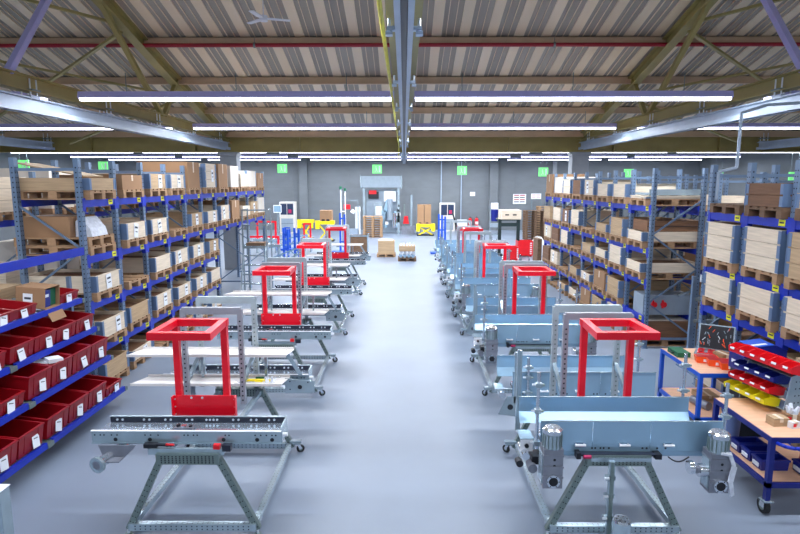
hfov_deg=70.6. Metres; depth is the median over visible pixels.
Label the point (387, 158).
ceiling light
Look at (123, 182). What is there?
carton
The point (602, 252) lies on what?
wooden crate
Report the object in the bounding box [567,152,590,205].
column
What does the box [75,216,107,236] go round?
bundle
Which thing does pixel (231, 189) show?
pallet
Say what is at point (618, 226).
wooden crate
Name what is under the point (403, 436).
floor
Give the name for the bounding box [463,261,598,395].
machine
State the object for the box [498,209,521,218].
crate
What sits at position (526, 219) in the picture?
pallet
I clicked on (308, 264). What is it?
tray
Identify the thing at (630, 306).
wooden crate
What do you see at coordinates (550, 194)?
pallet
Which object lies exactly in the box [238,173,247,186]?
wooden crate
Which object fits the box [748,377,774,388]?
bin
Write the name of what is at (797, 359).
guard
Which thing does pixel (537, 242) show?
panel
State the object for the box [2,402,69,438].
storage bin
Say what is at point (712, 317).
wooden crate
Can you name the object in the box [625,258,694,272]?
wooden crate
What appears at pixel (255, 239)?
portal
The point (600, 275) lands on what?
carton
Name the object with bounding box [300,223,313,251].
portal
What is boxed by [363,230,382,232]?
pallet
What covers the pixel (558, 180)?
carton
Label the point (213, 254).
pallet
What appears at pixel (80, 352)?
storage bin
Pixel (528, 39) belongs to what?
trim
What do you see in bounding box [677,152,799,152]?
ceiling light
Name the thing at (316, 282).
machine
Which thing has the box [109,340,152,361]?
wooden crate
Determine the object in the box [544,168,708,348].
rack
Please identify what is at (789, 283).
pallet
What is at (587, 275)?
wooden crate
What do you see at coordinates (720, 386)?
wooden crate
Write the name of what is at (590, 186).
wooden crate
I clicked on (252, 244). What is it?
rack
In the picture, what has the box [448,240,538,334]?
machine
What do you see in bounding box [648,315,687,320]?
machine
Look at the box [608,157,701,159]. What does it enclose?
ceiling light
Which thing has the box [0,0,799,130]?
ceiling
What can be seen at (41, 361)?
pack
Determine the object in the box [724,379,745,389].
bin
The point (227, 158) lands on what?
column
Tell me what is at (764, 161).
wall
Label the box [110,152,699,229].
wall
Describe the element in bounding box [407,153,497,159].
ceiling light
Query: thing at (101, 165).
exit sign
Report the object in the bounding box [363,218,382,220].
pallet
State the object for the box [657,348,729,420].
cart
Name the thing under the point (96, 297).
pallet
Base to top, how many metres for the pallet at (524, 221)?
0.144 m
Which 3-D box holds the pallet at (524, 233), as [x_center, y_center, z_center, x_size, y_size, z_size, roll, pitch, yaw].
[8.061,-2.015,34.020,1.200,0.144,0.800,0,9,0]
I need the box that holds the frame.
[676,276,718,376]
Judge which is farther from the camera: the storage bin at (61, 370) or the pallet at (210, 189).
the pallet at (210, 189)
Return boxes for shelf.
[662,387,723,416]
[730,437,799,481]
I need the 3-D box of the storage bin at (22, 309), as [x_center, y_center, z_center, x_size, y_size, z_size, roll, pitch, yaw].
[-5.144,0.555,7.310,0.637,0.237,0.452,0,9,0]
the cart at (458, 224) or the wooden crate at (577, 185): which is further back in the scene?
the cart at (458, 224)
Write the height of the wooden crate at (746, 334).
0.195 m
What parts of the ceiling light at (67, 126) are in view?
casing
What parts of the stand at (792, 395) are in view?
panel, panel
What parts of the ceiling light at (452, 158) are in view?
casing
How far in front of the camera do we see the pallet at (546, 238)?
19.35 m
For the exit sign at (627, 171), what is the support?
hanging from the ceiling
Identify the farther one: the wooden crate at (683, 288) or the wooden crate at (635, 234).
the wooden crate at (683, 288)
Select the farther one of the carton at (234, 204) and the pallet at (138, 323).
the carton at (234, 204)
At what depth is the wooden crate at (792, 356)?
7.36 m
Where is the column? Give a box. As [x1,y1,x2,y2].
[355,207,360,234]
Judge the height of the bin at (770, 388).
0.128 m
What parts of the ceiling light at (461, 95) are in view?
casing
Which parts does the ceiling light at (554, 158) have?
casing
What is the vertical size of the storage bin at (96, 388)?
0.333 m
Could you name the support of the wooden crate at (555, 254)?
on the pallet at (551, 263)
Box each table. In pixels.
[297,219,313,240]
[315,220,334,241]
[416,223,434,235]
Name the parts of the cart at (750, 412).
leg, rim frame, rim frame, leg, push handle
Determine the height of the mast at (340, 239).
1.939 m
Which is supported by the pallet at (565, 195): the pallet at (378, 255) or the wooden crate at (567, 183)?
the wooden crate at (567, 183)
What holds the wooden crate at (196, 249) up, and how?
on the pallet
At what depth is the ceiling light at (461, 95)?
10.84 m
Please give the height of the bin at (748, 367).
0.128 m
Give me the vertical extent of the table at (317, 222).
1.232 m
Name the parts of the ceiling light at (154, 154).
casing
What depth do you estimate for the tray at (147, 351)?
6.77 m
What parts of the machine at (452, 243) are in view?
corner post, guide plate, guide plate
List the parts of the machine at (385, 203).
door post, notice panel, door post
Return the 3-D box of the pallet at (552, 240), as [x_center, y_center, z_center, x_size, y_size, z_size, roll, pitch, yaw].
[5.600,-0.809,18.322,1.200,0.144,0.800,0,9,0]
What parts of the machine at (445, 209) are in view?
window panel, drawer panel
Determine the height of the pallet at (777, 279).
0.144 m
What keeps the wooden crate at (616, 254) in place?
on the pallet at (621, 268)
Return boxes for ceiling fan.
[247,0,290,23]
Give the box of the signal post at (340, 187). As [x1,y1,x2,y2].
[336,186,345,246]
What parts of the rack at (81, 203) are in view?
upright frame, upright frame, upright frame, upright frame, upright frame, upright frame, upright frame, upright frame, upright frame, upright frame, upright frame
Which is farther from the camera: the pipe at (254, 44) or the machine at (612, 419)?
the pipe at (254, 44)
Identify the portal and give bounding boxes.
[244,236,282,258]
[253,221,279,252]
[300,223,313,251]
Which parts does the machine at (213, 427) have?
drum motor, rail, rail, support rail, lifting frame, bed plate, gear motor, rail, guide rail, mounting plate, bed plate, rail, guide rail, rail, rail, plate, caster arm, plate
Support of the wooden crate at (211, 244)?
on the pallet
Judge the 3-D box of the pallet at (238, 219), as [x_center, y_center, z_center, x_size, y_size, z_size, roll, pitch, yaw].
[-5.404,-1.389,16.653,1.200,0.144,0.800,0,9,0]
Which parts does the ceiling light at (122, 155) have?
casing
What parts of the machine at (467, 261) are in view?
corner post, guide plate, guide plate, guide plate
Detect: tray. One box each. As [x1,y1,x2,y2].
[126,347,293,356]
[130,374,289,385]
[224,290,331,295]
[226,309,328,314]
[272,277,347,280]
[305,254,361,255]
[307,263,349,265]
[328,243,362,245]
[399,243,414,250]
[694,354,718,362]
[706,357,728,366]
[718,361,729,369]
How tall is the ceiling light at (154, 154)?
0.520 m
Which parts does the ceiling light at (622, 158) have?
casing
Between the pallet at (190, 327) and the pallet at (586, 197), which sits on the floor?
the pallet at (190, 327)
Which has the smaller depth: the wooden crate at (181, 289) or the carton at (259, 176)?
the wooden crate at (181, 289)
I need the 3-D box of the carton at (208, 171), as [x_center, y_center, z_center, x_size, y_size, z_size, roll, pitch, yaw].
[-5.423,-2.329,14.407,1.215,0.595,0.824,0,9,0]
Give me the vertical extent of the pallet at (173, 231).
0.144 m
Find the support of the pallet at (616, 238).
on the rack at (653, 211)
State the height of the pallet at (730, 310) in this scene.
0.144 m
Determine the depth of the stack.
11.43 m
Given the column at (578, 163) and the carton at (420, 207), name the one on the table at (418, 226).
the carton at (420, 207)
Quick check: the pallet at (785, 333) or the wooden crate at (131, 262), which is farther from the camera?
the wooden crate at (131, 262)
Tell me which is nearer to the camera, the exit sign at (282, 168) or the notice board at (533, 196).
the exit sign at (282, 168)
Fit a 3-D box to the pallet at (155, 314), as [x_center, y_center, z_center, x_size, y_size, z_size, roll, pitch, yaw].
[-5.463,0.887,11.708,1.200,0.144,0.800,0,9,0]
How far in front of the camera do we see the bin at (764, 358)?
6.49 m
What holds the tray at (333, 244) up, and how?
on the machine at (354, 258)
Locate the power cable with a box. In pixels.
[376,0,399,158]
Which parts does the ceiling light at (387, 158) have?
casing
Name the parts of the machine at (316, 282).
lifting frame, support rail, rail, bed plate, guide rail, mounting plate, rail, guide rail, rail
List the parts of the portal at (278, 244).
frame, rail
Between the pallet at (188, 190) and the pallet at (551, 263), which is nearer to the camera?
the pallet at (188, 190)
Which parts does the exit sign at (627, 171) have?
sign panel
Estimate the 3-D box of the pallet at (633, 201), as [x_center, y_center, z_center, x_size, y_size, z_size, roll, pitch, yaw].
[5.564,-1.363,11.815,1.200,0.144,0.800,0,9,0]
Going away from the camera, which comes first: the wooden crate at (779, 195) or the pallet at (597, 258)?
the wooden crate at (779, 195)
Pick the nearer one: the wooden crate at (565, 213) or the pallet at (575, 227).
the pallet at (575, 227)
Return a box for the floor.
[0,230,799,533]
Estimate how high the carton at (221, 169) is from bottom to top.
0.622 m
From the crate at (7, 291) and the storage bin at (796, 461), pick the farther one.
the crate at (7, 291)
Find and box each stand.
[273,205,281,235]
[490,203,498,234]
[739,358,799,412]
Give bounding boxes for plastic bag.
[263,375,275,382]
[785,403,799,414]
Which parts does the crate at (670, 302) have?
rail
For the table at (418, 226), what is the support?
on the floor
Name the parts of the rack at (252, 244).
post, post, guard rail, guard rail, post, post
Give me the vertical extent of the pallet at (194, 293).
0.144 m
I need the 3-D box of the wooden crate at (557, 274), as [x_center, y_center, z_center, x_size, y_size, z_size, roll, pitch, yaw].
[5.618,0.166,19.562,1.200,0.395,0.800,0,9,0]
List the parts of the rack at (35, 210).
upright frame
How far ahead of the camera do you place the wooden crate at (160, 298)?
11.65 m
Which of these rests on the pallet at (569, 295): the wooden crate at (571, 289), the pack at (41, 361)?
the wooden crate at (571, 289)
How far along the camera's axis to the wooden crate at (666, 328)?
11.80 m
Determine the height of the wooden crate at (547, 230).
0.395 m
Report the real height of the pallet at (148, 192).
0.144 m
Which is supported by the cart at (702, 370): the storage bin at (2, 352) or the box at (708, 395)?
the box at (708, 395)
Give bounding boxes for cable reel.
[689,395,711,410]
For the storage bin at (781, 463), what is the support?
on the cart at (750, 412)
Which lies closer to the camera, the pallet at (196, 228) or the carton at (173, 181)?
the carton at (173, 181)
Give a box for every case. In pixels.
[668,347,690,357]
[694,323,735,354]
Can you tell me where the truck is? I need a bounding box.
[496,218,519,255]
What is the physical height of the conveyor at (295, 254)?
0.961 m
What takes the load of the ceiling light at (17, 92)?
hanging from the ceiling
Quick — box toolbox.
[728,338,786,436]
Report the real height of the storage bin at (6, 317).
0.250 m
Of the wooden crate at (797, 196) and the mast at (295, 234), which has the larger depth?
the mast at (295, 234)
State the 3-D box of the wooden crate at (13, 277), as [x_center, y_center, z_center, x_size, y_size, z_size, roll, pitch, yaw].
[-7.400,0.157,10.154,1.200,0.395,0.800,0,9,0]
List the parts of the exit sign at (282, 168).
sign panel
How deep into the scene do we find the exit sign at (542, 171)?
32.46 m
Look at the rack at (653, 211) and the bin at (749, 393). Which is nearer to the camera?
the bin at (749, 393)
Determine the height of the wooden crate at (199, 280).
0.295 m
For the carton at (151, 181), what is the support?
on the pallet at (148, 192)
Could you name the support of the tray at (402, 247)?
on the wrapped parts
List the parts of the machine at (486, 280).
corner post, clamp post, rail, gear motor, guide plate, guide plate, guide plate, lifting frame, guide plate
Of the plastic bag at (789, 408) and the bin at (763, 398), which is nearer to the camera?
the plastic bag at (789, 408)
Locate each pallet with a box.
[0,210,29,220]
[13,233,114,246]
[16,242,115,255]
[20,190,115,199]
[29,207,75,215]
[40,205,110,211]
[73,189,143,197]
[77,285,121,301]
[107,327,127,341]
[114,367,129,377]
[120,236,147,247]
[121,203,138,208]
[123,267,171,279]
[123,275,148,289]
[127,314,150,331]
[129,335,171,346]
[130,357,151,369]
[137,326,194,333]
[144,189,167,196]
[146,202,158,205]
[147,231,168,241]
[152,302,172,317]
[167,188,185,194]
[169,227,187,236]
[172,260,188,271]
[173,293,191,305]
[186,188,200,193]
[188,224,203,232]
[190,254,204,264]
[192,285,207,296]
[202,187,216,193]
[204,221,217,228]
[205,250,219,258]
[208,278,220,288]
[216,187,228,192]
[218,219,229,225]
[229,187,239,191]
[230,217,240,222]
[240,187,248,191]
[240,215,250,220]
[248,186,256,190]
[250,213,257,218]
[256,186,263,190]
[258,211,264,216]
[363,216,382,218]
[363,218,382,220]
[363,221,382,223]
[363,227,382,230]
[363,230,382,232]
[369,234,382,237]
[377,252,395,256]
[398,256,415,260]
[522,222,544,225]
[522,225,544,227]
[522,227,543,229]
[522,229,543,232]
[522,234,543,237]
[523,210,543,212]
[523,213,543,215]
[523,215,543,217]
[523,217,543,220]
[523,220,544,222]
[523,232,543,234]
[542,257,549,263]
[544,217,552,222]
[544,236,550,241]
[545,192,553,196]
[550,261,566,268]
[550,281,557,289]
[551,239,576,245]
[553,219,560,224]
[554,193,562,197]
[558,266,568,274]
[558,287,567,295]
[560,242,580,249]
[561,221,569,227]
[562,193,571,198]
[568,271,579,280]
[568,293,578,302]
[570,224,594,230]
[570,246,580,253]
[572,194,583,199]
[580,277,592,287]
[581,227,594,234]
[581,250,593,258]
[583,195,596,200]
[592,284,605,294]
[594,255,607,264]
[595,230,609,238]
[596,196,611,201]
[606,292,633,304]
[608,260,624,271]
[609,234,626,242]
[612,197,629,203]
[622,330,686,345]
[625,267,693,279]
[626,238,696,248]
[630,198,699,205]
[702,295,734,314]
[703,257,755,273]
[709,203,775,214]
[735,309,778,332]
[740,266,783,284]
[744,206,790,218]
[780,326,799,344]
[783,277,799,289]
[794,209,799,220]
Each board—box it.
[17,162,102,176]
[513,194,525,203]
[531,194,540,198]
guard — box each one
[341,200,358,242]
[787,357,799,446]
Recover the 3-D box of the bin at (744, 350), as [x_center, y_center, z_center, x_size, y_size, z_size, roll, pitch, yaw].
[4.207,1.033,6.742,0.310,0.165,0.145,-2,9,-11]
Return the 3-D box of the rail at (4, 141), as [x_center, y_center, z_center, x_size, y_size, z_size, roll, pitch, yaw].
[-13.287,-3.874,15.618,0.280,0.595,11.850,0,9,0]
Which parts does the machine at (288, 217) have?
window panel, drawer panel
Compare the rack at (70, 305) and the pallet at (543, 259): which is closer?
the rack at (70, 305)
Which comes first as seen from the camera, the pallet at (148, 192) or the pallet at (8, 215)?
the pallet at (8, 215)
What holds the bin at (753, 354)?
on the stand at (792, 395)
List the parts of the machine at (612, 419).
caster arm, corner post, corner post, clamp post, rail, clamp post, gear motor, guide plate, plate handle, guide plate, guide plate, support rail, lifting frame, floor motor, plate handle, guide plate, clamp post, rail, plate handle, clamp post, gear motor, clamp post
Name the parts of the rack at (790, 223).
upright frame, upright frame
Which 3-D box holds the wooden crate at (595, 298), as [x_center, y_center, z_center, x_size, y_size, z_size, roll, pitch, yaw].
[5.560,0.954,14.293,1.215,0.395,0.824,0,9,0]
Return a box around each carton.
[0,168,73,208]
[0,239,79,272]
[15,282,66,321]
[23,214,94,237]
[59,175,141,189]
[142,162,199,187]
[194,200,239,217]
[215,164,227,186]
[227,166,238,186]
[228,197,263,212]
[238,171,255,185]
[256,173,262,185]
[320,210,332,220]
[417,204,423,223]
[424,204,430,223]
[546,174,584,191]
[555,177,594,192]
[580,286,591,303]
[593,269,618,288]
[684,235,703,263]
[718,310,744,328]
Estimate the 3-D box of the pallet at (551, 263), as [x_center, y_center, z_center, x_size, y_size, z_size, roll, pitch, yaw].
[5.599,-0.057,18.433,1.200,0.144,0.800,0,9,0]
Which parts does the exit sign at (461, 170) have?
sign panel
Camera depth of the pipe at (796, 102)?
8.94 m
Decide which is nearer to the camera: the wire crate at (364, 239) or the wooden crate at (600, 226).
the wooden crate at (600, 226)
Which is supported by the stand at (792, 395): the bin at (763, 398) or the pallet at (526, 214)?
the bin at (763, 398)
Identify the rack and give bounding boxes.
[0,172,207,310]
[0,276,127,445]
[0,367,51,483]
[8,157,266,374]
[241,209,273,289]
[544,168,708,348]
[616,172,793,323]
[692,160,799,397]
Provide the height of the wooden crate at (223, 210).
0.395 m
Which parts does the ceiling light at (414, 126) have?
casing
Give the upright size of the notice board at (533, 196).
0.393 m
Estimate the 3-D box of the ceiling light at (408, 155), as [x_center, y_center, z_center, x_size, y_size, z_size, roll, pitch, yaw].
[3.492,-6.772,33.544,6.100,0.520,0.200,0,9,0]
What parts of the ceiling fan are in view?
blade, blade, blade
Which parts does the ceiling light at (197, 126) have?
casing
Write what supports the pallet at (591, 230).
on the rack at (653, 211)
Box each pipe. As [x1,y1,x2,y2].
[0,37,799,47]
[714,101,799,199]
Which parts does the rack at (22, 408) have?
rail, rail, rail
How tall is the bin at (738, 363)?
0.128 m
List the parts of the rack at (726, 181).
upright frame, upright frame, upright frame, upright frame, upright frame, upright frame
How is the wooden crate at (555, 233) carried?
on the pallet at (552, 240)
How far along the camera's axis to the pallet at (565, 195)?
17.03 m
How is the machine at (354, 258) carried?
on the floor
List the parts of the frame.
cross rail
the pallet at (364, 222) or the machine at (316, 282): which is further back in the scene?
the pallet at (364, 222)
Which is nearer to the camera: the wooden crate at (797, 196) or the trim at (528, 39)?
the wooden crate at (797, 196)
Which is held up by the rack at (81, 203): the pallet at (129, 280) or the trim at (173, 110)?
the pallet at (129, 280)
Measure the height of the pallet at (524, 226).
0.144 m
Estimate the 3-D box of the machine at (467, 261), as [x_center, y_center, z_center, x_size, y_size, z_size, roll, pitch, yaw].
[2.210,0.060,15.771,2.050,2.029,2.152,0,9,0]
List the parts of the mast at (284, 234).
post, post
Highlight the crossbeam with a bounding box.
[0,247,84,273]
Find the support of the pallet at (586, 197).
on the rack at (653, 211)
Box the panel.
[533,237,541,260]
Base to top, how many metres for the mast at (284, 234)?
1.450 m
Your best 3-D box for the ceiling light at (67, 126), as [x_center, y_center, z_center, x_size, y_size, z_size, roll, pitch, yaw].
[-9.952,-4.378,16.910,6.250,0.520,0.200,0,9,0]
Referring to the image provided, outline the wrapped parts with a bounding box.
[399,251,414,257]
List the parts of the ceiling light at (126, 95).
casing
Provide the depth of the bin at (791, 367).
6.14 m
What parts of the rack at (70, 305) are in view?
rail, rail, upright frame, rail, rail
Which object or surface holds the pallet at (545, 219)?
on the rack at (653, 211)
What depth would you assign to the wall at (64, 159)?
33.00 m
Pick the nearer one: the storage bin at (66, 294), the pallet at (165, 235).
the storage bin at (66, 294)
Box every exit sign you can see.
[18,153,29,167]
[98,153,107,168]
[277,153,286,172]
[372,165,381,172]
[457,156,466,174]
[538,155,547,175]
[624,153,632,176]
[788,153,799,179]
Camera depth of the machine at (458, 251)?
17.61 m
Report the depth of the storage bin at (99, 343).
8.46 m
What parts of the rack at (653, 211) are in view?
upright frame, upright frame, upright frame, upright frame, upright frame, upright frame, upright frame, upright frame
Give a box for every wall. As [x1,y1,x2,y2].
[0,153,111,240]
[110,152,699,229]
[695,153,799,231]
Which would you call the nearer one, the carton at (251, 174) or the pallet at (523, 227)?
the carton at (251, 174)
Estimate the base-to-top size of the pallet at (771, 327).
0.144 m
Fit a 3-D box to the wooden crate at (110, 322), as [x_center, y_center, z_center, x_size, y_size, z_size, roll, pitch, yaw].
[-5.443,0.976,9.611,1.215,0.295,0.824,0,9,0]
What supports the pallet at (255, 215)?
on the rack at (81, 203)
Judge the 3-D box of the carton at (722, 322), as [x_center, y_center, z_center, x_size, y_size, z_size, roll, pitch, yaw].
[7.537,1.176,12.123,1.161,0.602,0.760,0,9,0]
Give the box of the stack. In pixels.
[635,189,700,194]
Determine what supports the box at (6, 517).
on the floor
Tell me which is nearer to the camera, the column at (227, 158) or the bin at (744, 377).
the bin at (744, 377)
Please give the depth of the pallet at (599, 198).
13.86 m
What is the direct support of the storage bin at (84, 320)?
on the rack at (70, 305)
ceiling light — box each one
[0,120,171,129]
[8,91,48,100]
[70,153,174,157]
[77,73,393,100]
[108,154,200,159]
[182,153,287,157]
[192,111,395,129]
[208,158,300,159]
[298,153,400,156]
[310,153,400,159]
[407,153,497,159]
[407,154,509,156]
[411,111,616,129]
[414,72,733,100]
[507,153,601,159]
[521,154,625,156]
[551,152,666,152]
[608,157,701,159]
[634,153,740,156]
[637,120,799,128]
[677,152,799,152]
[764,90,799,99]
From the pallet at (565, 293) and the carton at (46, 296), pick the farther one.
the pallet at (565, 293)
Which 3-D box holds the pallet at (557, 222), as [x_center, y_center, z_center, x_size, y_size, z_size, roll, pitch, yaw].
[5.637,-1.443,18.232,1.200,0.144,0.800,0,9,0]
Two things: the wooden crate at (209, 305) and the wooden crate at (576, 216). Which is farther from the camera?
the wooden crate at (576, 216)
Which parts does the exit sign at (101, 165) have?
sign panel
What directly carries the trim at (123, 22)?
attached to the ceiling
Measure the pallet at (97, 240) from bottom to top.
0.144 m
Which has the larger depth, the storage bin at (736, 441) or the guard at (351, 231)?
the guard at (351, 231)
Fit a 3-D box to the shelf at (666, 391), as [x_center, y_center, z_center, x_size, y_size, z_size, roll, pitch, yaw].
[4.496,1.984,8.308,0.820,0.020,1.130,0,8,0]
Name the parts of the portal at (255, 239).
frame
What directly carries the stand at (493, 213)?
on the floor
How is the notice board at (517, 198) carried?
attached to the wall at (421, 179)
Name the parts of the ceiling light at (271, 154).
casing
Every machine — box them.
[89,296,314,533]
[217,257,345,395]
[272,238,360,334]
[279,202,296,232]
[305,225,370,294]
[360,175,401,233]
[401,195,420,233]
[433,220,491,279]
[437,226,503,294]
[439,203,454,230]
[441,232,520,310]
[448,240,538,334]
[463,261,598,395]
[493,304,736,533]
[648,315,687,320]
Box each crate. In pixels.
[0,177,28,211]
[0,262,35,283]
[0,283,21,299]
[19,178,115,189]
[28,269,121,292]
[71,350,129,376]
[72,221,147,239]
[74,299,150,323]
[77,311,127,336]
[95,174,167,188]
[99,253,171,272]
[100,217,168,234]
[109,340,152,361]
[126,289,172,310]
[133,247,189,264]
[139,212,203,226]
[142,315,193,329]
[152,281,191,299]
[156,242,204,257]
[165,273,207,290]
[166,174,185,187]
[168,210,218,222]
[175,238,219,252]
[175,305,207,317]
[180,205,230,220]
[184,267,221,282]
[193,301,220,306]
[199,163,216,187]
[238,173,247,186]
[239,201,257,213]
[239,205,249,215]
[349,234,368,251]
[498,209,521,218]
[508,246,518,260]
[515,240,532,256]
[542,245,559,259]
[544,206,582,218]
[544,224,551,237]
[548,267,566,278]
[550,249,590,264]
[551,227,560,240]
[553,207,593,220]
[557,280,578,290]
[560,229,601,244]
[561,209,605,222]
[562,179,572,193]
[568,265,604,275]
[568,286,579,297]
[570,210,618,225]
[572,180,583,193]
[580,270,592,281]
[581,242,608,252]
[583,180,636,194]
[590,294,632,303]
[594,247,607,258]
[595,222,609,232]
[596,184,611,195]
[605,275,668,297]
[606,302,636,311]
[607,244,670,264]
[609,217,673,236]
[612,184,675,196]
[622,317,687,336]
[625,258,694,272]
[626,229,697,241]
[629,195,699,198]
[633,290,690,314]
[674,281,700,296]
[695,375,728,391]
[697,301,713,318]
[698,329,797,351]
[702,272,771,305]
[703,221,762,263]
[706,196,744,204]
[722,197,744,202]
[735,282,780,321]
[741,226,787,273]
[744,183,792,207]
[780,296,799,332]
[784,232,799,279]
[787,347,799,352]
[787,353,799,360]
[794,193,799,208]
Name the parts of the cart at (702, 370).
leg, rim frame, rim frame, leg, leg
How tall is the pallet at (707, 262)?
0.144 m
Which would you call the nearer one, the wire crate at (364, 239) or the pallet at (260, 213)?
the pallet at (260, 213)
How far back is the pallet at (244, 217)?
17.63 m
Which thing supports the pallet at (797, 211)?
on the rack at (790, 223)
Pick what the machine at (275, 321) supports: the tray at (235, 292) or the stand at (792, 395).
the tray at (235, 292)
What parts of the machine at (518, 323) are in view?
corner post, corner post, clamp post, rail, gear motor, guide plate, guide plate, guide plate, support rail, guide plate, lifting frame, clamp post, clamp post, gear motor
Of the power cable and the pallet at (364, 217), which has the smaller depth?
the power cable
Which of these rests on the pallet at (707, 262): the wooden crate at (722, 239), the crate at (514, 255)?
the wooden crate at (722, 239)
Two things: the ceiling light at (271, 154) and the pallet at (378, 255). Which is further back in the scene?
the ceiling light at (271, 154)
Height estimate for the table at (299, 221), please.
1.290 m
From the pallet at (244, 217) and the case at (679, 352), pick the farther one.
the pallet at (244, 217)
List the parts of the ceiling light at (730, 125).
casing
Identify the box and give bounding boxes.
[0,484,13,533]
[378,239,394,253]
[633,219,704,231]
[691,389,718,400]
[713,350,728,358]
[765,414,789,426]
[781,410,799,420]
[787,420,799,428]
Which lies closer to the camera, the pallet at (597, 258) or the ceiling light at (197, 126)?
the pallet at (597, 258)
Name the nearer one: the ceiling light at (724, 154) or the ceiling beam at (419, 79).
the ceiling beam at (419, 79)
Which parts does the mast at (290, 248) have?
post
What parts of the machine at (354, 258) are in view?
lifting frame, rail, guide rail, mounting plate, rail, guide rail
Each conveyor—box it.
[262,248,298,261]
[263,234,307,256]
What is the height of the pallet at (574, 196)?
0.144 m
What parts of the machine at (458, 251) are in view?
corner post, guide plate, guide plate, guide plate, lifting frame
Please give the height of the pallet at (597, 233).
0.144 m
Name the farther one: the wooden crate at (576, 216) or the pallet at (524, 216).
the pallet at (524, 216)
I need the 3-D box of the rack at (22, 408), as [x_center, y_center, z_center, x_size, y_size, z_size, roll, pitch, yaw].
[-4.986,1.552,5.849,1.450,2.000,1.900,0,9,0]
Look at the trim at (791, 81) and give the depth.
12.30 m
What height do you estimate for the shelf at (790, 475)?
0.020 m
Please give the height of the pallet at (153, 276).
0.144 m
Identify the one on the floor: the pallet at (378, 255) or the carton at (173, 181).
the pallet at (378, 255)
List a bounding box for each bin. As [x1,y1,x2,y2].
[0,299,36,319]
[0,308,14,325]
[0,325,56,352]
[0,334,34,363]
[0,350,6,369]
[0,363,51,399]
[0,387,24,415]
[0,419,44,459]
[0,437,18,472]
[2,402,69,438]
[18,353,72,386]
[24,317,75,342]
[29,389,88,422]
[40,341,91,374]
[45,310,93,333]
[50,378,106,408]
[60,287,78,303]
[60,335,107,363]
[82,374,121,396]
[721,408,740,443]
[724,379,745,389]
[728,342,756,353]
[728,369,744,379]
[731,436,766,452]
[733,359,746,368]
[733,384,758,394]
[738,345,767,356]
[738,373,761,383]
[740,444,778,461]
[742,363,765,373]
[743,388,767,398]
[748,349,776,360]
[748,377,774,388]
[751,453,790,470]
[752,367,778,377]
[753,393,780,406]
[758,353,787,364]
[758,382,785,395]
[763,371,790,384]
[769,357,798,369]
[780,361,799,375]
[792,458,799,473]
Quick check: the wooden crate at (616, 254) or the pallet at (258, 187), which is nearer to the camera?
the wooden crate at (616, 254)
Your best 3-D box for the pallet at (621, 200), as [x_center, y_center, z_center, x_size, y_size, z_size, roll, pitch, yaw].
[5.569,-1.518,12.850,1.200,0.144,0.800,0,9,0]
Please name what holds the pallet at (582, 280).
on the rack at (653, 211)
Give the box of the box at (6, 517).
[0,484,13,533]
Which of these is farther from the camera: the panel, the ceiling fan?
the panel
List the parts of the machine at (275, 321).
support rail, rail, lifting frame, bed plate, guide rail, mounting plate, rail, bed plate, guide rail, caster arm, rail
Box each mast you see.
[281,227,293,249]
[282,228,289,256]
[293,228,299,256]
[332,213,345,251]
[430,214,445,253]
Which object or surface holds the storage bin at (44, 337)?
on the rack at (70, 305)
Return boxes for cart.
[452,212,467,231]
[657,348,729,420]
[712,398,799,513]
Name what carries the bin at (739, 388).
on the stand at (792, 395)
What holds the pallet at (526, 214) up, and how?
on the pallet at (524, 216)
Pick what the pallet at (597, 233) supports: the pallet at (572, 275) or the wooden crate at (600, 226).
the wooden crate at (600, 226)
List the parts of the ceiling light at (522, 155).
casing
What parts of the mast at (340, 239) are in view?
post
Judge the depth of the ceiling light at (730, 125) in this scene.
16.71 m
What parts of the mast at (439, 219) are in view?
post, post, post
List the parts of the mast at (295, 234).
post, post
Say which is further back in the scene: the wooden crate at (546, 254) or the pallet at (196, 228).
the wooden crate at (546, 254)
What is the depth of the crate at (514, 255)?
24.76 m
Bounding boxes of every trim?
[0,0,177,143]
[0,36,799,43]
[0,107,799,113]
[0,131,799,136]
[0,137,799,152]
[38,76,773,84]
[91,0,230,143]
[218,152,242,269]
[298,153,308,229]
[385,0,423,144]
[488,153,498,229]
[550,153,557,205]
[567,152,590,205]
[577,0,717,143]
[578,0,799,139]
[632,0,793,143]
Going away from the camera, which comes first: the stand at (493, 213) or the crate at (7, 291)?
the crate at (7, 291)
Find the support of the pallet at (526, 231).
on the pallet at (524, 233)
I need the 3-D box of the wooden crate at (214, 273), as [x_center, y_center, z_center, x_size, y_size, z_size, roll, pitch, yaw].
[-5.407,0.204,14.777,1.215,0.295,0.824,0,9,0]
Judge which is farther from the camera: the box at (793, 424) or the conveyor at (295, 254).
the conveyor at (295, 254)
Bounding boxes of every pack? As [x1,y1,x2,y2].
[33,359,47,363]
[44,355,63,363]
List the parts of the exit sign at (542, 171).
sign panel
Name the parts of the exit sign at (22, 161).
sign panel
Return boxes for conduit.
[441,153,441,195]
[460,153,461,219]
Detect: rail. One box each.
[0,78,230,149]
[0,130,54,149]
[385,0,422,163]
[578,77,799,149]
[756,133,799,149]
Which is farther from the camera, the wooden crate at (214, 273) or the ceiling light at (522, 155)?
the ceiling light at (522, 155)
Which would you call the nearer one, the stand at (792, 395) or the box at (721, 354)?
the stand at (792, 395)

